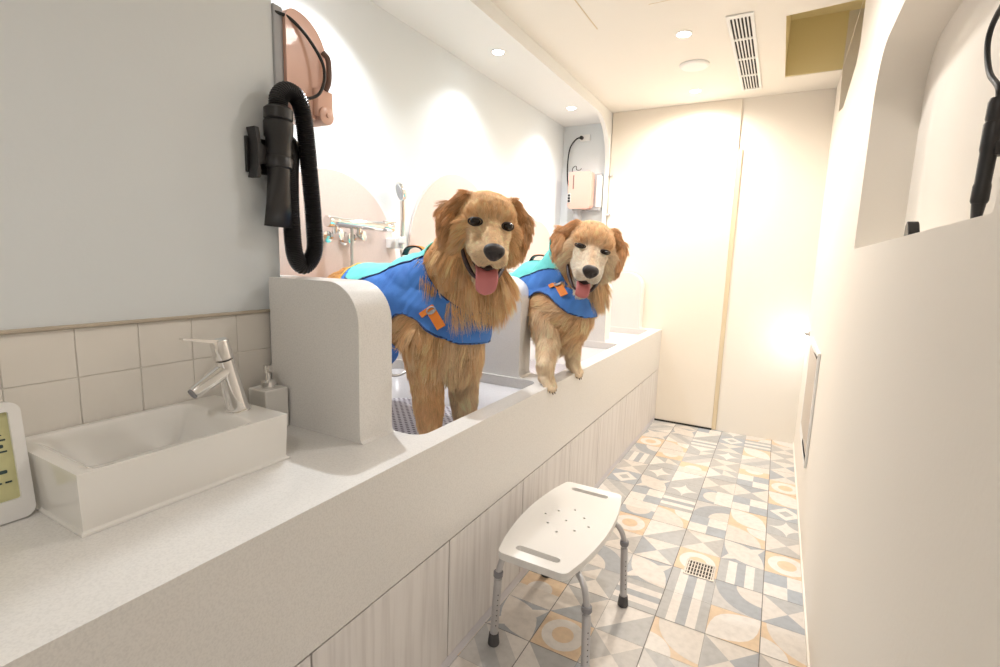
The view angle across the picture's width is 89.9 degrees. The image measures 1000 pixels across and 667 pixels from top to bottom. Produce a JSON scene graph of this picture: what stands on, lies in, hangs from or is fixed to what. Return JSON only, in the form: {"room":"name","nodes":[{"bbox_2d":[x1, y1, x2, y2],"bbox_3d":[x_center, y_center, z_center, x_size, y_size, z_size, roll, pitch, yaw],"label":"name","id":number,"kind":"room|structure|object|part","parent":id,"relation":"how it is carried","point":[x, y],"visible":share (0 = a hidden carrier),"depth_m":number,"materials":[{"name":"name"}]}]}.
{"room":"dog grooming salon","nodes":[
{"label":"dog grooming salon","id":0,"kind":"room"},
{"bbox_2d":[0,0,279,338],"bbox_3d":[-1.401,-0.100,0.453,0.422,2.300,2.445,6,10,29],"label":"wall","id":1,"kind":"structure","parent":0,"point":[127,192],"depth_m":1.07,"materials":[{"name":"white paint"}]},
{"bbox_2d":[0,309,269,334],"bbox_3d":[-1.225,0.071,0.354,0.012,0.008,2.405,6,10,29],"label":"trim","id":2,"kind":"structure","parent":1,"relation":"attached to","point":[74,326],"depth_m":1.07,"materials":[{"name":"beige tile"}]},
{"bbox_2d":[0,312,271,436],"bbox_3d":[-1.262,0.231,0.326,0.005,0.310,2.526,6,10,29],"label":"backsplash","id":3,"kind":"structure","parent":1,"relation":"attached to","point":[57,379],"depth_m":1.08,"materials":[{"name":"white tile"}]},
{"bbox_2d":[268,281,272,378],"bbox_3d":[-0.638,0.046,1.424,0.010,0.393,0.024,6,10,29],"label":"trim","id":4,"kind":"structure","parent":1,"relation":"attached to","point":[268,281],"depth_m":1.41,"materials":[{"name":"white paint"}]},
{"bbox_2d":[244,81,323,274],"bbox_3d":[-0.633,-0.422,1.401,0.225,0.507,0.206,6,10,29],"label":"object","id":5,"kind":"object","parent":1,"relation":"attached to","point":[278,157],"visible":1,"depth_m":1.34,"materials":[{"name":"black plastic"}]},
{"bbox_2d":[271,3,333,126],"bbox_3d":[-0.624,-0.735,1.452,0.230,0.320,0.184,6,10,29],"label":"dryer","id":6,"kind":"object","parent":1,"relation":"attached to","point":[295,61],"visible":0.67,"depth_m":1.40,"materials":[{"name":"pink plastic"}]},
{"bbox_3d":[-0.667,-0.776,1.382,0.173,0.210,0.030,6,10,29],"label":"mounting plate","id":7,"kind":"part","parent":6,"relation":"part of","materials":[{"name":"grey plastic"}]},
{"bbox_2d":[275,10,325,99],"bbox_3d":[-0.547,-0.750,1.381,0.137,0.221,0.016,-5,11,-40],"label":"cable","id":8,"kind":"object","parent":6,"relation":"hanging from","point":[292,20],"visible":0.76,"depth_m":1.40,"materials":[{"name":"black rubber"}]},
{"bbox_3d":[-0.527,-0.661,1.474,0.067,0.096,0.070,6,10,29],"label":"control knob","id":9,"kind":"part","parent":6,"relation":"part of","materials":[{"name":"beige plastic"}]},
{"bbox_2d":[271,0,563,368],"bbox_3d":[-0.260,-0.414,2.818,0.094,2.300,2.833,6,10,29],"label":"wall","id":10,"kind":"structure","parent":0,"point":[407,110],"depth_m":2.35,"materials":[{"name":"white paint"}]},
{"bbox_2d":[279,168,395,277],"bbox_3d":[-0.666,-0.243,1.999,0.012,0.795,0.740,6,10,29],"label":"backsplash","id":11,"kind":"structure","parent":10,"relation":"attached to","point":[341,195],"depth_m":2.00,"materials":[{"name":"stone"}]},
{"bbox_2d":[322,215,405,376],"bbox_3d":[-0.537,-0.141,2.063,0.156,0.663,0.439,9,11,41],"label":"shower mixer","id":12,"kind":"object","parent":11,"relation":"attached to","point":[336,222],"visible":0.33,"depth_m":1.98,"materials":[{"name":"silver metal"}]},
{"bbox_3d":[-0.469,-0.473,2.128,0.016,0.021,0.061,9,11,41],"label":"lever","id":13,"kind":"part","parent":12,"relation":"part of","materials":[{"name":"silver metal"}]},
{"bbox_2d":[386,182,406,248],"bbox_3d":[-0.449,-0.522,2.220,0.099,0.286,0.063,6,10,29],"label":"shower","id":14,"kind":"object","parent":11,"relation":"attached to","point":[397,243],"visible":1,"depth_m":2.21,"materials":[{"name":"silver metal"}]},
{"bbox_3d":[-0.432,-0.481,2.220,0.025,0.206,0.034,1,8,-4],"label":"handle","id":15,"kind":"part","parent":14,"relation":"part of","materials":[{"name":"silver metal"}]},
{"bbox_2d":[408,174,477,253],"bbox_3d":[-0.238,-0.398,2.748,0.012,0.910,0.820,6,10,29],"label":"backsplash","id":16,"kind":"structure","parent":10,"relation":"attached to","point":[422,232],"depth_m":2.50,"materials":[{"name":"paint"}]},
{"bbox_2d":[513,221,550,269],"bbox_3d":[0.256,-0.434,3.644,0.012,0.750,0.680,6,10,29],"label":"backsplash","id":17,"kind":"structure","parent":10,"relation":"attached to","point":[541,236],"depth_m":3.63,"materials":[{"name":"paint"}]},
{"bbox_2d":[370,0,599,126],"bbox_3d":[-0.056,-1.475,2.565,0.396,0.115,2.833,6,10,29],"label":"ceiling","id":18,"kind":"structure","parent":0,"point":[452,25],"depth_m":2.52,"materials":[{"name":"white paint"}]},
{"bbox_2d":[491,49,505,54],"bbox_3d":[-0.010,-1.404,2.501,0.076,0.004,0.076,6,10,29],"label":"recessed light","id":19,"kind":"object","parent":18,"relation":"in","point":[494,51],"visible":1,"depth_m":2.50,"materials":[{"name":"white paint"}]},
{"bbox_2d":[566,106,576,109],"bbox_3d":[0.482,-1.518,3.376,0.076,0.004,0.076,6,10,29],"label":"recessed light","id":20,"kind":"object","parent":18,"relation":"in","point":[569,107],"visible":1,"depth_m":3.37,"materials":[{"name":"white paint"}]},
{"bbox_2d":[462,0,612,224],"bbox_3d":[0.113,-0.892,2.546,0.030,1.148,2.833,6,10,29],"label":"wall header","id":21,"kind":"structure","parent":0,"point":[486,9],"depth_m":2.70,"materials":[{"name":"white paint"}]},
{"bbox_2d":[491,0,865,112],"bbox_3d":[0.169,-1.411,1.036,1.545,0.322,5.278,6,10,29],"label":"ceiling","id":22,"kind":"structure","parent":0,"point":[633,58],"depth_m":2.63,"materials":[{"name":"white paint"}]},
{"bbox_2d":[574,0,597,28],"bbox_3d":[0.367,-1.413,2.196,0.005,0.002,0.380,6,10,29],"label":"trim","id":23,"kind":"structure","parent":22,"relation":"attached to","point":[574,0],"depth_m":2.22,"materials":[{"name":"beige"}]},
{"bbox_2d":[675,30,692,37],"bbox_3d":[0.875,-1.423,2.382,0.080,0.004,0.080,6,10,29],"label":"recessed light","id":24,"kind":"object","parent":22,"relation":"in","point":[685,33],"visible":1,"depth_m":2.38,"materials":[{"name":"white paint"}]},
{"bbox_2d":[679,59,709,71],"bbox_3d":[1.065,-1.466,2.743,0.156,0.013,0.156,6,10,29],"label":"ceiling speaker","id":25,"kind":"object","parent":22,"relation":"attached to","point":[693,65],"visible":1,"depth_m":2.72,"materials":[{"name":"white paint"}]},
{"bbox_2d":[689,89,701,92],"bbox_3d":[1.230,-1.525,3.151,0.080,0.004,0.080,6,10,29],"label":"recessed light","id":26,"kind":"object","parent":22,"relation":"in","point":[691,90],"visible":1,"depth_m":3.14,"materials":[{"name":"white paint"}]},
{"bbox_2d":[725,11,761,90],"bbox_3d":[1.296,-1.445,2.631,0.112,0.007,1.055,6,10,29],"label":"ceiling vent","id":27,"kind":"object","parent":22,"relation":"in","point":[741,27],"visible":1,"depth_m":2.51,"materials":[{"name":"white paint"}]},
{"bbox_2d":[560,88,836,443],"bbox_3d":[1.305,-0.607,3.600,2.053,2.650,0.112,6,10,29],"label":"wall","id":28,"kind":"structure","parent":0,"point":[784,139],"depth_m":3.30,"materials":[{"name":"white paint"}]},
{"bbox_2d":[567,171,602,219],"bbox_3d":[0.639,-1.004,3.783,0.230,0.410,0.127,6,10,29],"label":"dryer","id":29,"kind":"object","parent":28,"relation":"attached to","point":[585,188],"visible":0.91,"depth_m":3.74,"materials":[{"name":"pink plastic"}]},
{"bbox_2d":[572,209,581,219],"bbox_3d":[0.586,-0.876,3.823,0.076,0.140,0.076,6,10,29],"label":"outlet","id":30,"kind":"object","parent":29,"relation":"attached to","point":[576,212],"depth_m":3.79,"materials":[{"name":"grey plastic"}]},
{"bbox_3d":[0.713,-1.062,3.776,0.100,0.270,0.054,6,10,29],"label":"mounting plate","id":31,"kind":"part","parent":29,"relation":"part of","materials":[{"name":"grey plastic"}]},
{"bbox_2d":[580,134,590,141],"bbox_3d":[0.640,-1.476,3.774,0.076,0.045,0.036,6,10,29],"label":"power socket","id":32,"kind":"object","parent":28,"relation":"attached to","point":[587,137],"visible":1,"depth_m":3.77,"materials":[{"name":"white plastic"}]},
{"bbox_2d":[567,137,580,183],"bbox_3d":[0.557,-1.302,3.820,0.104,0.371,0.031,6,10,29],"label":"cable","id":33,"kind":"object","parent":32,"relation":"hanging from","point":[578,137],"visible":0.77,"depth_m":3.83,"materials":[{"name":"black rubber"}]},
{"bbox_2d":[607,98,742,429],"bbox_3d":[1.185,-0.462,3.624,0.888,2.248,0.017,6,10,29],"label":"door","id":34,"kind":"structure","parent":28,"relation":"in","point":[674,183],"depth_m":3.56,"materials":[{"name":"beige laminate"}]},
{"bbox_2d":[794,0,999,666],"bbox_3d":[0.782,-0.221,0.875,0.113,2.650,5.328,6,10,29],"label":"wall","id":35,"kind":"structure","parent":0,"point":[898,490],"depth_m":0.89,"materials":[{"name":"white paint"}]},
{"bbox_2d":[793,442,809,666],"bbox_3d":[0.680,1.030,1.067,0.007,0.014,5.278,6,10,29],"label":"baseboard","id":36,"kind":"structure","parent":35,"relation":"attached to","point":[799,534],"depth_m":1.89,"materials":[{"name":"white paint"}]},
{"bbox_2d":[797,332,809,339],"bbox_3d":[1.848,0.014,3.048,0.043,0.066,0.117,4,9,15],"label":"door handle","id":37,"kind":"object","parent":35,"relation":"attached to","point":[801,336],"visible":1,"depth_m":3.07,"materials":[{"name":"silver metal"}]},
{"bbox_3d":[1.857,0.020,3.086,0.042,0.042,0.042,6,10,29],"label":"lamp shade","id":38,"kind":"part","parent":37,"relation":"part of","materials":[{"name":"clear glass"}]},
{"bbox_2d":[799,337,820,467],"bbox_3d":[1.522,0.312,2.467,0.011,0.525,0.595,6,10,29],"label":"wall panel","id":39,"kind":"object","parent":35,"relation":"attached to","point":[814,353],"visible":1,"depth_m":2.35,"materials":[{"name":"white paint"}]},
{"bbox_2d":[904,221,919,235],"bbox_3d":[0.777,-0.196,0.944,0.018,0.031,0.044,6,10,29],"label":"clip","id":40,"kind":"object","parent":35,"relation":"on","point":[911,227],"visible":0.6,"depth_m":0.94,"materials":[{"name":"black plastic"}]},
{"bbox_2d":[970,5,999,218],"bbox_3d":[0.750,-0.341,0.728,0.052,0.381,0.270,6,10,29],"label":"wand","id":41,"kind":"object","parent":35,"relation":"attached to","point":[989,148],"visible":0.9,"depth_m":0.77,"materials":[{"name":"black plastic"}]},
{"bbox_2d":[903,0,999,235],"bbox_3d":[0.870,-0.211,0.828,0.087,2.650,5.328,6,10,29],"label":"wall","id":42,"kind":"structure","parent":0,"point":[958,91],"depth_m":1.10,"materials":[{"name":"white paint"}]},
{"bbox_3d":[0.049,0.998,1.475,2.203,0.079,5.378,6,10,29],"label":"floor","id":43,"kind":"structure","parent":0,"visible":0},
{"bbox_2d":[294,655,310,666],"bbox_3d":[-0.693,0.818,0.914,0.477,0.392,0.463,6,10,29],"label":"base cabinet","id":44,"kind":"object","parent":43,"relation":"on","point":[305,662],"visible":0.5,"depth_m":0.96,"materials":[{"name":"grey wood"}]},
{"bbox_2d":[309,541,448,666],"bbox_3d":[-0.467,0.766,1.317,0.477,0.392,0.466,6,10,29],"label":"base cabinet","id":45,"kind":"object","parent":43,"relation":"on","point":[406,626],"visible":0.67,"depth_m":1.23,"materials":[{"name":"grey wood"}]},
{"bbox_2d":[447,481,522,666],"bbox_3d":[-0.242,0.714,1.716,0.477,0.392,0.454,6,10,29],"label":"base cabinet","id":46,"kind":"object","parent":43,"relation":"on","point":[474,558],"visible":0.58,"depth_m":1.54,"materials":[{"name":"grey wood"}]},
{"bbox_2d":[0,326,661,666],"bbox_3d":[-0.463,0.370,1.624,0.844,0.294,5.275,6,10,29],"label":"countertop","id":47,"kind":"structure","parent":46,"relation":"on","point":[262,567],"depth_m":0.93,"materials":[{"name":"white stone"}]},
{"bbox_2d":[0,402,35,525],"bbox_3d":[-0.869,0.226,0.804,0.039,0.203,0.170,6,10,29],"label":"framed notice","id":48,"kind":"object","parent":47,"relation":"on","point":[17,496],"visible":1,"depth_m":0.86,"materials":[{"name":"white plastic"}]},
{"bbox_2d":[25,395,289,537],"bbox_3d":[-0.703,0.245,1.046,0.279,0.107,0.399,6,10,29],"label":"sink","id":49,"kind":"object","parent":47,"relation":"in","point":[88,479],"visible":0.93,"depth_m":0.98,"materials":[{"name":"white ceramic"}]},
{"bbox_2d":[179,337,250,412],"bbox_3d":[-0.625,0.095,1.108,0.055,0.189,0.144,6,10,29],"label":"tap","id":50,"kind":"object","parent":49,"relation":"on","point":[225,373],"visible":1,"depth_m":1.10,"materials":[{"name":"silver metal"}]},
{"bbox_3d":[-0.632,0.034,1.083,0.040,0.061,0.108,6,10,29],"label":"lever","id":51,"kind":"part","parent":50,"relation":"part of","materials":[{"name":"silver metal"}]},
{"bbox_3d":[-0.632,0.099,1.097,0.039,0.072,0.096,6,10,29],"label":"spout","id":52,"kind":"part","parent":50,"relation":"part of","materials":[{"name":"silver metal"}]},
{"bbox_2d":[249,364,288,425],"bbox_3d":[-0.624,0.169,1.350,0.072,0.173,0.070,6,10,29],"label":"soap dispenser","id":53,"kind":"object","parent":47,"relation":"on","point":[269,395],"visible":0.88,"depth_m":1.33,"materials":[{"name":"grey plastic"}]},
{"bbox_2d":[249,384,288,425],"bbox_3d":[-0.625,0.199,1.355,0.072,0.112,0.070,6,10,29],"label":"bottle","id":54,"kind":"object","parent":53,"relation":"attached to","point":[269,396],"depth_m":1.33,"materials":[{"name":"white ceramic"}]},
{"bbox_2d":[269,275,394,444],"bbox_3d":[-0.611,0.039,1.442,0.696,0.404,0.120,6,10,29],"label":"wall","id":55,"kind":"structure","parent":47,"relation":"on","point":[331,338],"depth_m":1.29,"materials":[{"name":"white stone"}]},
{"bbox_2d":[392,369,521,409],"bbox_3d":[-0.354,0.328,1.838,0.754,0.185,0.767,6,10,29],"label":"basin","id":56,"kind":"object","parent":47,"relation":"in","point":[489,393],"visible":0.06,"depth_m":2.10,"materials":[{"name":"ceramic"}]},
{"bbox_2d":[392,398,454,434],"bbox_3d":[-0.346,0.356,1.838,0.620,0.010,0.653,6,10,29],"label":"mat","id":57,"kind":"object","parent":56,"relation":"in","point":[403,419],"visible":0.21,"depth_m":1.98,"materials":[{"name":"grey rubber"}]},
{"bbox_2d":[326,188,535,434],"bbox_3d":[-0.291,-0.056,1.741,0.842,0.826,0.362,6,10,29],"label":"retriever","id":58,"kind":"object","parent":57,"relation":"on","point":[446,299],"visible":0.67,"depth_m":1.56,"materials":[{"name":"brown fur"}]},
{"bbox_3d":[-0.352,-0.251,1.764,0.354,0.147,0.240,6,10,29],"label":"panel","id":59,"kind":"part","parent":58,"relation":"part of","materials":[{"name":"teal fabric"}]},
{"bbox_3d":[-0.289,-0.283,1.713,0.097,0.032,0.027,6,10,29],"label":"handle","id":60,"kind":"part","parent":58,"relation":"part of","materials":[{"name":"black plastic"}]},
{"bbox_3d":[-0.277,-0.073,1.744,0.558,0.485,0.340,6,10,29],"label":"panel","id":61,"kind":"part","parent":58,"relation":"part of","materials":[{"name":"blue fabric"}]},
{"bbox_2d":[397,276,530,377],"bbox_3d":[-0.189,-0.059,2.193,0.696,0.404,0.100,6,10,29],"label":"wall","id":62,"kind":"structure","parent":47,"relation":"on","point":[507,353],"depth_m":2.03,"materials":[{"name":"white paint"}]},
{"bbox_2d":[508,270,611,341],"bbox_3d":[0.361,-0.186,3.172,0.696,0.404,0.100,6,10,29],"label":"wall","id":63,"kind":"structure","parent":47,"relation":"on","point":[601,332],"depth_m":3.01,"materials":[{"name":"white paint"}]},
{"bbox_2d":[530,341,606,364],"bbox_3d":[0.131,0.215,2.702,0.754,0.185,1.034,6,10,29],"label":"basin","id":64,"kind":"object","parent":47,"relation":"in","point":[587,352],"visible":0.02,"depth_m":3.05,"materials":[{"name":"ceramic"}]},
{"bbox_2d":[529,360,566,373],"bbox_3d":[0.139,0.244,2.701,0.620,0.010,0.920,6,10,29],"label":"mat","id":65,"kind":"object","parent":64,"relation":"in","point":[559,367],"visible":0.02,"depth_m":2.96,"materials":[{"name":"white rubber"}]},
{"bbox_2d":[509,218,629,393],"bbox_3d":[0.103,-0.095,2.237,0.373,0.779,0.963,-5,11,-37],"label":"retriever","id":66,"kind":"object","parent":65,"relation":"on","point":[568,288],"visible":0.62,"depth_m":1.96,"materials":[{"name":"brown"}]},
{"bbox_3d":[0.141,-0.303,2.179,0.227,0.209,0.433,-6,12,-44],"label":"panel","id":67,"kind":"part","parent":66,"relation":"part of","materials":[{"name":"teal fabric"}]},
{"bbox_3d":[0.172,-0.318,2.130,0.097,0.032,0.027,6,10,29],"label":"handle","id":68,"kind":"part","parent":66,"relation":"part of","materials":[{"name":"black plastic"}]},
{"bbox_3d":[0.170,-0.182,2.177,0.293,0.427,0.560,-6,11,-43],"label":"panel","id":69,"kind":"part","parent":66,"relation":"part of","materials":[{"name":"blue fabric"}]},
{"bbox_2d":[589,332,636,348],"bbox_3d":[0.593,0.108,3.525,0.754,0.185,0.674,6,10,29],"label":"basin","id":70,"kind":"object","parent":47,"relation":"in","point":[615,336],"visible":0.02,"depth_m":3.71,"materials":[{"name":"ceramic"}]},
{"bbox_2d":[610,272,644,328],"bbox_3d":[0.741,-0.272,3.832,0.712,0.404,0.091,6,10,29],"label":"wall","id":71,"kind":"structure","parent":47,"relation":"on","point":[627,303],"depth_m":3.68,"materials":[{"name":"white paint"}]},
{"bbox_2d":[519,442,569,580],"bbox_3d":[-0.020,0.662,2.112,0.477,0.392,0.457,6,10,29],"label":"base cabinet","id":72,"kind":"object","parent":43,"relation":"on","point":[554,471],"visible":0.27,"depth_m":1.95,"materials":[{"name":"grey wood"}]},
{"bbox_2d":[568,418,598,487],"bbox_3d":[0.189,0.614,2.483,0.477,0.392,0.399,6,10,29],"label":"base cabinet","id":73,"kind":"object","parent":43,"relation":"on","point":[583,447],"visible":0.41,"depth_m":2.37,"materials":[{"name":"grey wood"}]},
{"bbox_2d":[595,396,625,487],"bbox_3d":[0.409,0.563,2.877,0.477,0.392,0.507,6,10,29],"label":"base cabinet","id":74,"kind":"object","parent":43,"relation":"on","point":[611,423],"visible":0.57,"depth_m":2.73,"materials":[{"name":"grey wood"}]},
{"bbox_2d":[448,420,806,666],"bbox_3d":[0.281,0.991,1.286,0.919,0.001,5.278,6,10,29],"label":"floor tiles","id":75,"kind":"structure","parent":43,"relation":"on","point":[726,501],"depth_m":1.87,"materials":[{"name":"tile"}]},
{"bbox_2d":[488,482,628,666],"bbox_3d":[0.223,0.768,1.630,0.329,0.337,0.544,6,10,29],"label":"stool","id":76,"kind":"object","parent":75,"relation":"on","point":[560,533],"visible":1,"depth_m":1.52,"materials":[{"name":"white plastic"}]},
{"bbox_3d":[0.044,0.683,1.502,0.117,0.106,0.037,2,8,0],"label":"leg","id":77,"kind":"part","parent":76,"relation":"part of","materials":[{"name":"silver metal"}]},
{"bbox_3d":[0.215,0.611,1.614,0.278,0.022,0.544,6,10,29],"label":"seat","id":78,"kind":"part","parent":76,"relation":"part of","materials":[{"name":"white plastic"}]},
{"bbox_3d":[0.209,0.702,1.407,0.036,0.106,0.144,-4,10,-35],"label":"leg","id":79,"kind":"part","parent":76,"relation":"part of","materials":[{"name":"silver metal"}]},
{"bbox_3d":[0.366,0.665,1.692,0.132,0.106,0.027,4,9,16],"label":"leg","id":80,"kind":"part","parent":76,"relation":"part of","materials":[{"name":"silver metal"}]},
{"bbox_2d":[683,558,716,581],"bbox_3d":[0.770,0.910,1.929,0.108,0.002,0.108,6,10,29],"label":"floor drain","id":81,"kind":"object","parent":75,"relation":"on","point":[695,568],"visible":1,"depth_m":1.93,"materials":[{"name":"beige metal"}]},
{"bbox_2d":[622,380,644,457],"bbox_3d":[0.644,0.508,3.295,0.477,0.392,0.457,6,10,29],"label":"base cabinet","id":82,"kind":"object","parent":43,"relation":"on","point":[634,399],"visible":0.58,"depth_m":3.16,"materials":[{"name":"grey wood"}]},
{"bbox_2d":[641,369,657,434],"bbox_3d":[0.862,0.458,3.683,0.477,0.392,0.435,6,10,29],"label":"base cabinet","id":83,"kind":"object","parent":43,"relation":"on","point":[650,387],"visible":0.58,"depth_m":3.55,"materials":[{"name":"grey wood"}]}
]}

